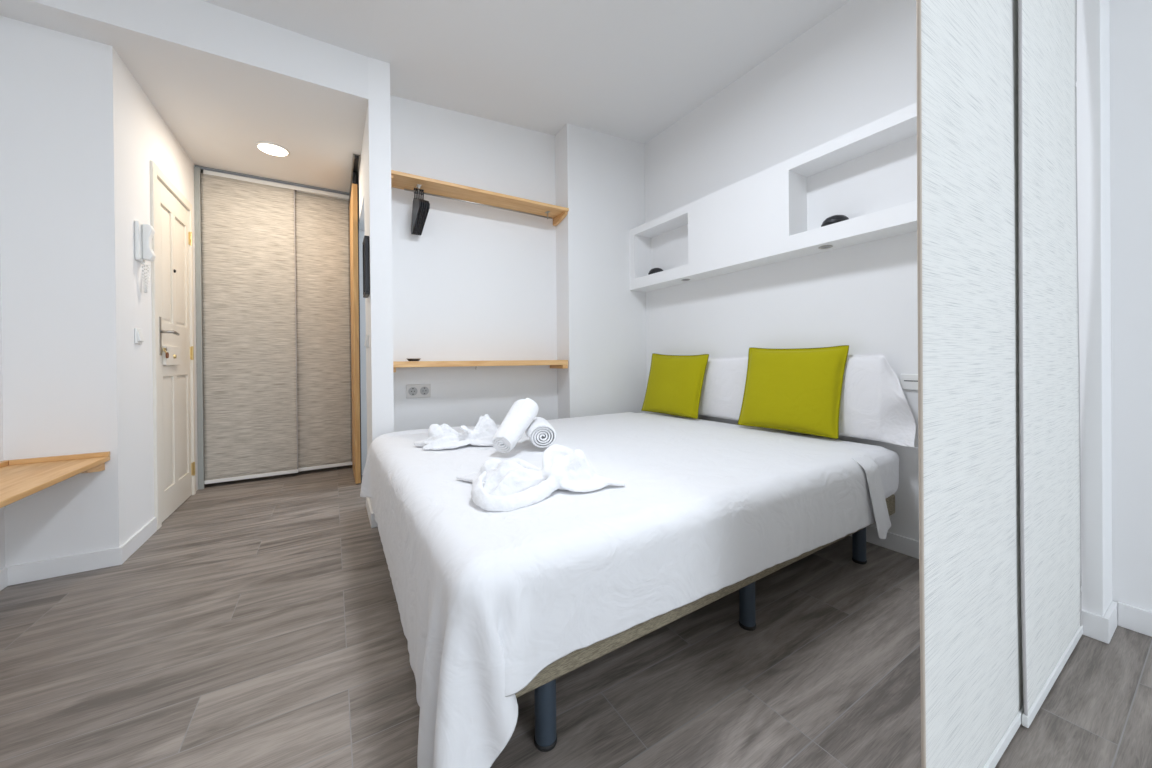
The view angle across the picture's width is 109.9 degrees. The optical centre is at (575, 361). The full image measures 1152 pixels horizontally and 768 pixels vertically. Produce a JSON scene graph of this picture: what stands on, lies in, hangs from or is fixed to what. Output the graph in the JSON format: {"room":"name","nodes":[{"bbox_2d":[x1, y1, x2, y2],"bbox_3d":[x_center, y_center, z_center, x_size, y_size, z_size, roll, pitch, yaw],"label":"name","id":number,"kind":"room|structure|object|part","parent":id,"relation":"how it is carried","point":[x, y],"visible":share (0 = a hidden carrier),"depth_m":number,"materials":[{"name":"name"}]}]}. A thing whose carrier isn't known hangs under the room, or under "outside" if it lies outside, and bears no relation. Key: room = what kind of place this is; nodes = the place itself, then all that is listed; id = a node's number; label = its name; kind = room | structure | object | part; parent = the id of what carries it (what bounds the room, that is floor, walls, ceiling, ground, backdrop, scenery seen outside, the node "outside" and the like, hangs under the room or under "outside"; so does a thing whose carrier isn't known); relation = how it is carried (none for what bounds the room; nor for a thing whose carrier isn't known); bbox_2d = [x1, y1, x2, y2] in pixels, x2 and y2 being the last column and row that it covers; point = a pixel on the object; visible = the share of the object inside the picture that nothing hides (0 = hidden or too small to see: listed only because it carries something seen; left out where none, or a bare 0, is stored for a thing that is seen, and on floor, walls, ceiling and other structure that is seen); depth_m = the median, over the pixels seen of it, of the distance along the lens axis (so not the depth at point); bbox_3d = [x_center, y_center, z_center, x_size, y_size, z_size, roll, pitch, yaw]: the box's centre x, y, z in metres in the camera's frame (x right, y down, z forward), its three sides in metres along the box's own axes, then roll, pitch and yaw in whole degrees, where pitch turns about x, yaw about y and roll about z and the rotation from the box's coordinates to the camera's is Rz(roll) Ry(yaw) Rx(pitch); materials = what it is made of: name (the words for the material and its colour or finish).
{"room":"studio apartment","nodes":[
{"label":"studio apartment","id":0,"kind":"room"},
{"bbox_2d":[0,247,4,569],"bbox_3d":[-0.593,-0.514,-1.494,0.120,2.950,7.495,-1,0,-31],"label":"wall","id":1,"kind":"structure","parent":0,"point":[2,520],"depth_m":1.74,"materials":[{"name":"white paint"}]},
{"bbox_2d":[0,567,7,590],"bbox_3d":[-0.551,0.919,-1.409,0.012,0.082,7.363,-1,0,-31],"label":"baseboard","id":2,"kind":"structure","parent":1,"relation":"attached to","point":[3,572],"depth_m":1.72,"materials":[{"name":"white wood"}]},
{"bbox_2d":[0,451,109,507],"bbox_3d":[-1.455,0.516,0.374,0.317,0.192,3.399,-1,0,-31],"label":"wall shelf","id":3,"kind":"object","parent":1,"relation":"attached to","point":[19,478],"visible":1,"depth_m":1.65,"materials":[{"name":"brown wood"}]},
{"bbox_2d":[0,16,134,566],"bbox_3d":[-2.432,-0.290,1.878,0.462,2.512,0.180,-1,0,-31],"label":"wall","id":4,"kind":"structure","parent":0,"point":[66,287],"depth_m":1.84,"materials":[{"name":"white paint"}]},
{"bbox_2d":[4,547,122,585],"bbox_3d":[-2.314,0.924,1.834,0.354,0.082,0.012,-1,0,-31],"label":"baseboard","id":5,"kind":"structure","parent":4,"relation":"attached to","point":[55,567],"depth_m":1.83,"materials":[{"name":"white wood"}]},
{"bbox_2d":[129,71,204,532],"bbox_3d":[-2.716,-0.290,2.679,0.120,2.512,1.485,-1,0,-31],"label":"wall","id":6,"kind":"structure","parent":0,"point":[151,138],"depth_m":2.22,"materials":[{"name":"white paint"}]},
{"bbox_2d":[120,517,156,562],"bbox_3d":[-2.285,0.923,2.116,0.012,0.082,0.440,-1,0,-31],"label":"baseboard","id":7,"kind":"structure","parent":6,"relation":"attached to","point":[140,537],"depth_m":2.10,"materials":[{"name":"white wood"}]},
{"bbox_2d":[134,328,143,343],"bbox_3d":[-2.305,-0.136,2.135,0.019,0.082,0.082,-1,0,-31],"label":"light switch","id":8,"kind":"object","parent":6,"relation":"attached to","point":[138,333],"visible":1,"depth_m":2.12,"materials":[{"name":"white plastic"}]},
{"bbox_2d":[134,221,155,292],"bbox_3d":[-2.309,-0.557,2.175,0.060,0.368,0.121,-1,0,-31],"label":"intercom","id":9,"kind":"object","parent":6,"relation":"attached to","point":[144,233],"visible":1,"depth_m":2.15,"materials":[{"name":"white plastic"}]},
{"bbox_3d":[-2.327,-0.456,2.187,0.018,0.165,0.083,-1,0,-31],"label":"cord","id":10,"kind":"part","parent":9,"relation":"part of","materials":[{"name":"white plastic"}]},
{"bbox_2d":[150,160,195,529],"bbox_3d":[-2.601,-0.092,2.639,0.103,2.115,0.762,-1,0,-31],"label":"door","id":11,"kind":"structure","parent":6,"relation":"in","point":[170,211],"depth_m":2.60,"materials":[{"name":"beige paint"}]},
{"bbox_3d":[-2.472,-0.155,2.401,0.008,0.230,0.030,-1,0,-31],"label":"handle plate","id":12,"kind":"part","parent":11,"relation":"part of","materials":[{"name":"silver metal"}]},
{"bbox_3d":[-2.472,-0.178,2.466,0.060,0.025,0.130,-1,0,-31],"label":"handle","id":13,"kind":"part","parent":11,"relation":"part of","materials":[{"name":"silver metal"}]},
{"bbox_2d":[194,167,204,489],"bbox_3d":[-2.866,-0.255,3.076,0.032,2.442,0.030,-1,0,-31],"label":"trim","id":14,"kind":"structure","parent":6,"relation":"attached to","point":[197,171],"depth_m":3.06,"materials":[{"name":"grey"}]},
{"bbox_2d":[0,0,367,200],"bbox_3d":[-2.326,-1.734,2.710,1.533,0.468,1.840,-1,0,-31],"label":"ceiling","id":15,"kind":"structure","parent":0,"point":[224,82],"depth_m":2.21,"materials":[{"name":"white paint"}]},
{"bbox_2d":[195,165,349,200],"bbox_3d":[-2.464,-1.472,3.359,1.037,0.055,0.066,-1,0,-31],"label":"track","id":16,"kind":"object","parent":15,"relation":"attached to","point":[302,188],"visible":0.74,"depth_m":3.33,"materials":[{"name":"white metal"}]},
{"bbox_2d":[201,173,297,483],"bbox_3d":[-2.603,-0.256,3.243,0.592,2.377,0.012,-1,0,-31],"label":"sliding door","id":17,"kind":"structure","parent":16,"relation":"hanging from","point":[248,228],"depth_m":3.23,"materials":[{"name":"fabric"}]},
{"bbox_3d":[-2.592,0.919,3.247,0.591,0.028,0.012,-1,0,-31],"label":"rail","id":18,"kind":"part","parent":17,"relation":"part of","materials":[{"name":"white plastic"}]},
{"bbox_2d":[295,191,351,471],"bbox_3d":[-2.210,-0.260,3.526,0.429,2.377,0.012,-1,0,-31],"label":"sliding door","id":19,"kind":"structure","parent":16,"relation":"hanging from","point":[322,241],"depth_m":3.52,"materials":[{"name":"fabric"}]},
{"bbox_3d":[-2.199,0.914,3.530,0.429,0.028,0.012,-1,0,-31],"label":"rail","id":20,"kind":"part","parent":19,"relation":"part of","materials":[{"name":"white plastic"}]},
{"bbox_2d":[256,142,289,156],"bbox_3d":[-2.135,-1.496,2.849,0.190,0.012,0.190,-1,0,-31],"label":"recessed light","id":21,"kind":"object","parent":15,"relation":"in","point":[270,148],"visible":1,"depth_m":2.83,"materials":[{"name":"white plastic"}]},
{"bbox_2d":[349,154,359,195],"bbox_3d":[-1.790,-1.489,3.261,0.044,0.034,0.772,-1,0,-31],"label":"door track","id":22,"kind":"object","parent":15,"relation":"attached to","point":[356,158],"visible":0.73,"depth_m":3.06,"materials":[{"name":"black metal"}]},
{"bbox_3d":[-1.790,-1.488,3.261,0.026,0.019,0.772,-1,0,-31],"label":"rail","id":23,"kind":"part","parent":22,"relation":"part of","materials":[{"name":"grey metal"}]},
{"bbox_2d":[349,201,351,410],"bbox_3d":[-1.805,-0.303,4.028,3.077,2.512,0.120,-1,0,-31],"label":"wall","id":24,"kind":"structure","parent":0,"point":[349,201],"depth_m":3.78,"materials":[{"name":"white paint"}]},
{"bbox_2d":[357,57,393,512],"bbox_3d":[-1.579,-0.521,3.090,0.115,2.950,1.720,-1,0,-31],"label":"wall","id":25,"kind":"structure","parent":0,"point":[374,174],"depth_m":2.36,"materials":[{"name":"white paint"}]},
{"bbox_2d":[349,172,361,483],"bbox_3d":[-1.838,-0.265,3.362,0.042,2.416,0.545,-1,0,-31],"label":"sliding door","id":26,"kind":"structure","parent":25,"relation":"in","point":[354,205],"depth_m":3.13,"materials":[{"name":"brown wood"}]},
{"bbox_3d":[-1.853,-1.425,3.358,0.024,0.095,0.520,-1,0,-31],"label":"hanger rail","id":27,"kind":"part","parent":26,"relation":"part of","materials":[{"name":"wood"}]},
{"bbox_2d":[362,236,369,297],"bbox_3d":[-1.262,-0.567,2.429,0.026,0.340,0.170,-1,0,-31],"label":"wall mirror","id":28,"kind":"object","parent":25,"relation":"attached to","point":[366,254],"visible":1,"depth_m":2.36,"materials":[{"name":"black mirror"}]},
{"bbox_2d":[364,335,368,347],"bbox_3d":[-1.306,-0.127,2.518,0.019,0.082,0.082,-1,0,-31],"label":"light switch","id":29,"kind":"object","parent":25,"relation":"attached to","point":[367,336],"visible":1,"depth_m":2.49,"materials":[{"name":"white plastic"}]},
{"bbox_2d":[366,497,372,524],"bbox_3d":[-1.278,0.912,2.498,0.012,0.082,0.400,-1,0,-31],"label":"baseboard","id":30,"kind":"structure","parent":25,"relation":"attached to","point":[368,505],"depth_m":2.47,"materials":[{"name":"white"}]},
{"bbox_2d":[371,513,377,527],"bbox_3d":[-1.117,0.911,2.354,0.139,0.082,0.012,-1,0,-31],"label":"baseboard","id":31,"kind":"structure","parent":25,"relation":"attached to","point":[374,524],"depth_m":2.32,"materials":[{"name":"white"}]},
{"bbox_2d":[390,95,557,431],"bbox_3d":[-0.683,-0.530,3.065,1.391,2.950,0.120,-1,0,-31],"label":"wall niche","id":32,"kind":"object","parent":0,"point":[478,283],"visible":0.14,"depth_m":2.94,"materials":[{"name":"white paint"}]},
{"bbox_2d":[406,384,430,397],"bbox_3d":[-1.072,0.198,2.752,0.156,0.092,0.011,-1,0,-31],"label":"double socket","id":33,"kind":"object","parent":32,"relation":"attached to","point":[415,390],"visible":1,"depth_m":2.75,"materials":[{"name":"white plastic"}]},
{"bbox_2d":[408,387,416,395],"bbox_3d":[-1.103,0.199,2.731,0.058,0.058,0.006,-1,0,-31],"label":"outlet","id":34,"kind":"object","parent":33,"relation":"attached to","point":[412,391],"depth_m":2.73,"materials":[{"name":"white plastic"}]},
{"bbox_2d":[420,387,428,394],"bbox_3d":[-1.039,0.198,2.770,0.058,0.058,0.006,-1,0,-31],"label":"outlet","id":35,"kind":"object","parent":33,"relation":"attached to","point":[423,390],"depth_m":2.77,"materials":[{"name":"white plastic"}]},
{"bbox_2d":[391,170,568,225],"bbox_3d":[-0.653,-1.143,2.887,1.269,0.080,0.217,-1,0,-31],"label":"shelf","id":36,"kind":"object","parent":32,"relation":"attached to","point":[400,180],"visible":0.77,"depth_m":2.82,"materials":[{"name":"brown wood"}]},
{"bbox_2d":[411,188,420,233],"bbox_3d":[-1.036,-0.993,2.614,0.010,0.287,0.236,-1,0,-35],"label":"clothes hanger","id":37,"kind":"object","parent":36,"relation":"hanging from","point":[416,207],"visible":1,"depth_m":2.62,"materials":[{"name":"black plastic"}]},
{"bbox_2d":[414,188,422,234],"bbox_3d":[-1.026,-0.993,2.620,0.011,0.287,0.236,-1,0,-35],"label":"clothes hanger","id":38,"kind":"object","parent":36,"relation":"hanging from","point":[421,208],"visible":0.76,"depth_m":2.61,"materials":[{"name":"black plastic"}]},
{"bbox_2d":[415,188,425,234],"bbox_3d":[-1.015,-0.993,2.627,0.010,0.287,0.236,-1,0,-35],"label":"clothes hanger","id":39,"kind":"object","parent":36,"relation":"hanging from","point":[424,203],"visible":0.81,"depth_m":2.62,"materials":[{"name":"black plastic"}]},
{"bbox_2d":[418,189,427,234],"bbox_3d":[-1.004,-0.993,2.633,0.010,0.287,0.236,-1,0,-36],"label":"clothes hanger","id":40,"kind":"object","parent":36,"relation":"hanging from","point":[426,204],"visible":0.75,"depth_m":2.62,"materials":[{"name":"black plastic"}]},
{"bbox_2d":[420,189,429,234],"bbox_3d":[-0.993,-0.993,2.640,0.010,0.287,0.236,-1,0,-36],"label":"clothes hanger","id":41,"kind":"object","parent":36,"relation":"hanging from","point":[428,207],"visible":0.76,"depth_m":2.63,"materials":[{"name":"black plastic"}]},
{"bbox_3d":[-0.648,-1.117,2.879,1.071,0.010,0.011,-1,0,-31],"label":"hanging rail","id":42,"kind":"part","parent":36,"relation":"part of","materials":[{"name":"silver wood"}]},
{"bbox_2d":[393,360,567,371],"bbox_3d":[-0.651,0.025,2.885,1.248,0.068,0.217,-1,0,-31],"label":"niche shelf","id":43,"kind":"object","parent":32,"relation":"attached to","point":[561,364],"visible":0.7,"depth_m":2.76,"materials":[{"name":"brown wood"}]},
{"bbox_2d":[406,358,420,360],"bbox_3d":[-1.050,-0.015,2.614,0.092,0.018,0.092,-1,0,-31],"label":"dish","id":44,"kind":"object","parent":43,"relation":"on","point":[408,359],"visible":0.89,"depth_m":2.58,"materials":[{"name":"black plastic"}]},
{"bbox_2d":[202,0,849,143],"bbox_3d":[0.910,-1.910,-0.430,3.822,0.295,7.755,-1,0,-31],"label":"ceiling","id":45,"kind":"structure","parent":0,"point":[631,70],"depth_m":2.34,"materials":[{"name":"white paint"}]},
{"bbox_2d":[0,465,1151,767],"bbox_3d":[0.574,0.984,0.181,4.182,0.080,9.520,-1,0,-31],"label":"floor","id":46,"kind":"structure","parent":0,"point":[259,625],"depth_m":1.23,"materials":[{"name":"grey laminate"}]},
{"bbox_2d":[515,412,898,751],"bbox_3d":[0.212,0.677,2.099,2.118,0.526,1.756,-1,0,-32],"label":"bed","id":47,"kind":"object","parent":46,"relation":"on","point":[543,685],"visible":0.21,"depth_m":1.29,"materials":[{"name":"beige"}]},
{"bbox_3d":[-0.077,0.845,1.008,0.054,0.180,0.054,-1,0,-32],"label":"leg","id":48,"kind":"part","parent":47,"relation":"part of","materials":[{"name":"blue"}]},
{"bbox_2d":[360,412,890,767],"bbox_3d":[0.073,0.664,1.997,1.966,0.554,1.911,-1,0,-32],"label":"sheet","id":49,"kind":"object","parent":47,"relation":"on","point":[487,601],"visible":0.82,"depth_m":1.12,"materials":[{"name":"white fabric"}]},
{"bbox_2d":[414,414,497,449],"bbox_3d":[-0.554,0.338,1.984,0.452,0.143,0.198,-1,0,-23],"label":"folded towel","id":50,"kind":"object","parent":49,"relation":"on","point":[440,437],"visible":0.83,"depth_m":1.95,"materials":[{"name":"white fabric"}]},
{"bbox_2d":[492,398,538,452],"bbox_3d":[-0.278,0.282,1.856,0.131,0.221,0.294,0,0,20],"label":"rolled towel","id":51,"kind":"object","parent":49,"relation":"on","point":[522,412],"visible":1,"depth_m":1.79,"materials":[{"name":"white fabric"}]},
{"bbox_2d":[525,417,555,447],"bbox_3d":[-0.179,0.336,1.952,0.134,0.112,0.271,-1,0,-12],"label":"rolled towel","id":52,"kind":"object","parent":49,"relation":"on","point":[540,432],"visible":0.95,"depth_m":1.83,"materials":[{"name":"white fabric"}]},
{"bbox_2d":[456,444,625,511],"bbox_3d":[-0.119,0.349,1.342,0.484,0.124,0.372,-1,0,-26],"label":"folded towel","id":53,"kind":"object","parent":49,"relation":"on","point":[515,483],"visible":1,"depth_m":1.26,"materials":[{"name":"white fabric"}]},
{"bbox_2d":[641,353,708,418],"bbox_3d":[0.729,0.161,3.038,0.167,0.462,0.559,-1,0,-31],"label":"cushion","id":54,"kind":"object","parent":47,"relation":"on","point":[675,382],"visible":1,"depth_m":2.96,"materials":[{"name":"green fabric"}]},
{"bbox_2d":[698,356,747,420],"bbox_3d":[0.942,0.172,2.908,0.104,0.432,0.743,-1,0,-31],"label":"pillow","id":55,"kind":"object","parent":47,"relation":"on","point":[723,386],"visible":0.52,"depth_m":2.74,"materials":[{"name":"white fabric"}]},
{"bbox_3d":[0.610,0.837,1.439,0.054,0.180,0.054,-1,0,-32],"label":"leg","id":56,"kind":"part","parent":47,"relation":"part of","materials":[{"name":"blue"}]},
{"bbox_3d":[0.208,0.531,2.097,2.111,0.234,1.755,-1,0,-32],"label":"mattress","id":57,"kind":"part","parent":47,"relation":"part of","materials":[{"name":"white fabric"}]},
{"bbox_2d":[738,345,848,438],"bbox_3d":[1.209,0.148,2.297,0.165,0.479,0.569,-1,0,-35],"label":"cushion","id":58,"kind":"object","parent":47,"relation":"on","point":[799,390],"visible":1,"depth_m":2.22,"materials":[{"name":"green fabric"}]},
{"bbox_3d":[1.321,0.829,1.885,0.054,0.180,0.054,-1,0,-32],"label":"leg","id":59,"kind":"part","parent":47,"relation":"part of","materials":[{"name":"blue"}]},
{"bbox_2d":[839,354,917,447],"bbox_3d":[1.358,0.170,2.208,0.119,0.439,0.857,-1,0,-31],"label":"pillow","id":60,"kind":"object","parent":47,"relation":"on","point":[874,405],"visible":0.47,"depth_m":1.98,"materials":[{"name":"white fabric"}]},
{"bbox_2d":[555,123,646,418],"bbox_3d":[0.278,-0.540,3.460,0.903,2.950,0.200,-1,0,-31],"label":"wall","id":61,"kind":"structure","parent":0,"point":[600,177],"depth_m":3.29,"materials":[{"name":"white paint"}]},
{"bbox_2d":[645,0,1151,614],"bbox_3d":[2.589,-0.551,0.397,0.120,2.950,7.435,-1,0,-31],"label":"wall","id":62,"kind":"structure","parent":0,"point":[856,67],"depth_m":2.10,"materials":[{"name":"white paint"}]},
{"bbox_2d":[629,102,916,291],"bbox_3d":[1.106,-0.869,2.550,0.181,0.518,2.215,-1,0,-31],"label":"wall shelf","id":63,"kind":"object","parent":62,"relation":"attached to","point":[759,219],"visible":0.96,"depth_m":2.35,"materials":[{"name":"white paint"}]},
{"bbox_2d":[648,268,663,274],"bbox_3d":[0.659,-0.734,3.311,0.131,0.068,0.131,-1,0,-31],"label":"ornament","id":64,"kind":"object","parent":63,"relation":"in","point":[654,270],"visible":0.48,"depth_m":3.26,"materials":[{"name":"black plastic"}]},
{"bbox_2d":[818,245,832,248],"bbox_3d":[1.332,-0.615,2.156,0.068,0.008,0.068,-1,0,-31],"label":"recessed light","id":65,"kind":"object","parent":63,"relation":"attached to","point":[820,246],"depth_m":2.15,"materials":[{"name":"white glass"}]},
{"bbox_2d":[821,215,848,226],"bbox_3d":[1.371,-0.737,2.134,0.131,0.068,0.131,-1,0,-31],"label":"ornament","id":66,"kind":"object","parent":63,"relation":"in","point":[833,219],"visible":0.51,"depth_m":2.09,"materials":[{"name":"black plastic"}]},
{"bbox_2d":[849,526,918,558],"bbox_3d":[1.193,0.888,2.604,0.012,0.082,2.183,-1,0,-31],"label":"baseboard","id":67,"kind":"structure","parent":62,"relation":"attached to","point":[901,544],"depth_m":1.98,"materials":[{"name":"white wood"}]},
{"bbox_2d":[901,374,917,389],"bbox_3d":[1.605,0.095,1.906,0.014,0.075,0.120,-1,0,-31],"label":"wall socket","id":68,"kind":"object","parent":62,"relation":"attached to","point":[908,381],"visible":0.42,"depth_m":1.92,"materials":[{"name":"white plastic"}]},
{"bbox_2d":[1118,602,1151,636],"bbox_3d":[3.159,0.881,-0.644,0.012,0.082,4.831,-1,0,-31],"label":"baseboard","id":69,"kind":"structure","parent":62,"relation":"attached to","point":[1130,617],"depth_m":1.39,"materials":[{"name":"white wood"}]},
{"bbox_2d":[1076,0,1111,615],"bbox_3d":[1.746,-0.547,1.504,0.176,2.950,0.277,-1,0,-31],"label":"wall","id":70,"kind":"structure","parent":0,"point":[1093,16],"depth_m":1.36,"materials":[{"name":"white paint"}]},
{"bbox_2d":[1081,610,1109,643],"bbox_3d":[1.683,0.888,1.455,0.012,0.082,0.289,-1,0,-31],"label":"baseboard","id":71,"kind":"structure","parent":70,"relation":"attached to","point":[1095,626],"depth_m":1.35,"materials":[{"name":"white wood"}]},
{"bbox_2d":[1104,601,1117,640],"bbox_3d":[1.830,0.887,1.382,0.164,0.082,0.012,-1,0,-31],"label":"baseboard","id":72,"kind":"structure","parent":70,"relation":"attached to","point":[1111,613],"depth_m":1.38,"materials":[{"name":"white wood"}]},
{"bbox_3d":[1.144,-1.839,1.059,1.290,0.110,0.080,-1,0,-31],"label":"track","id":73,"kind":"object","parent":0,"visible":0},
{"bbox_2d":[916,0,1023,767],"bbox_3d":[0.920,-0.415,0.912,0.698,2.694,0.012,-1,0,-31],"label":"sliding door","id":74,"kind":"structure","parent":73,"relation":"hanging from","point":[972,706],"depth_m":0.85,"materials":[{"name":"white wood"}]},
{"bbox_3d":[0.931,0.918,0.915,0.692,0.028,0.012,-1,0,-31],"label":"rail","id":75,"kind":"part","parent":74,"relation":"part of","materials":[{"name":"white plastic"}]},
{"bbox_2d":[1018,0,1082,727],"bbox_3d":[1.417,-0.421,1.198,0.694,2.694,0.012,-1,0,-31],"label":"sliding door","id":76,"kind":"structure","parent":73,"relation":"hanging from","point":[1049,353],"depth_m":1.15,"materials":[{"name":"white wood"}]},
{"bbox_3d":[1.432,0.912,1.204,0.676,0.028,0.012,-1,0,-31],"label":"rail","id":77,"kind":"part","parent":76,"relation":"part of","materials":[{"name":"white plastic"}]}
]}

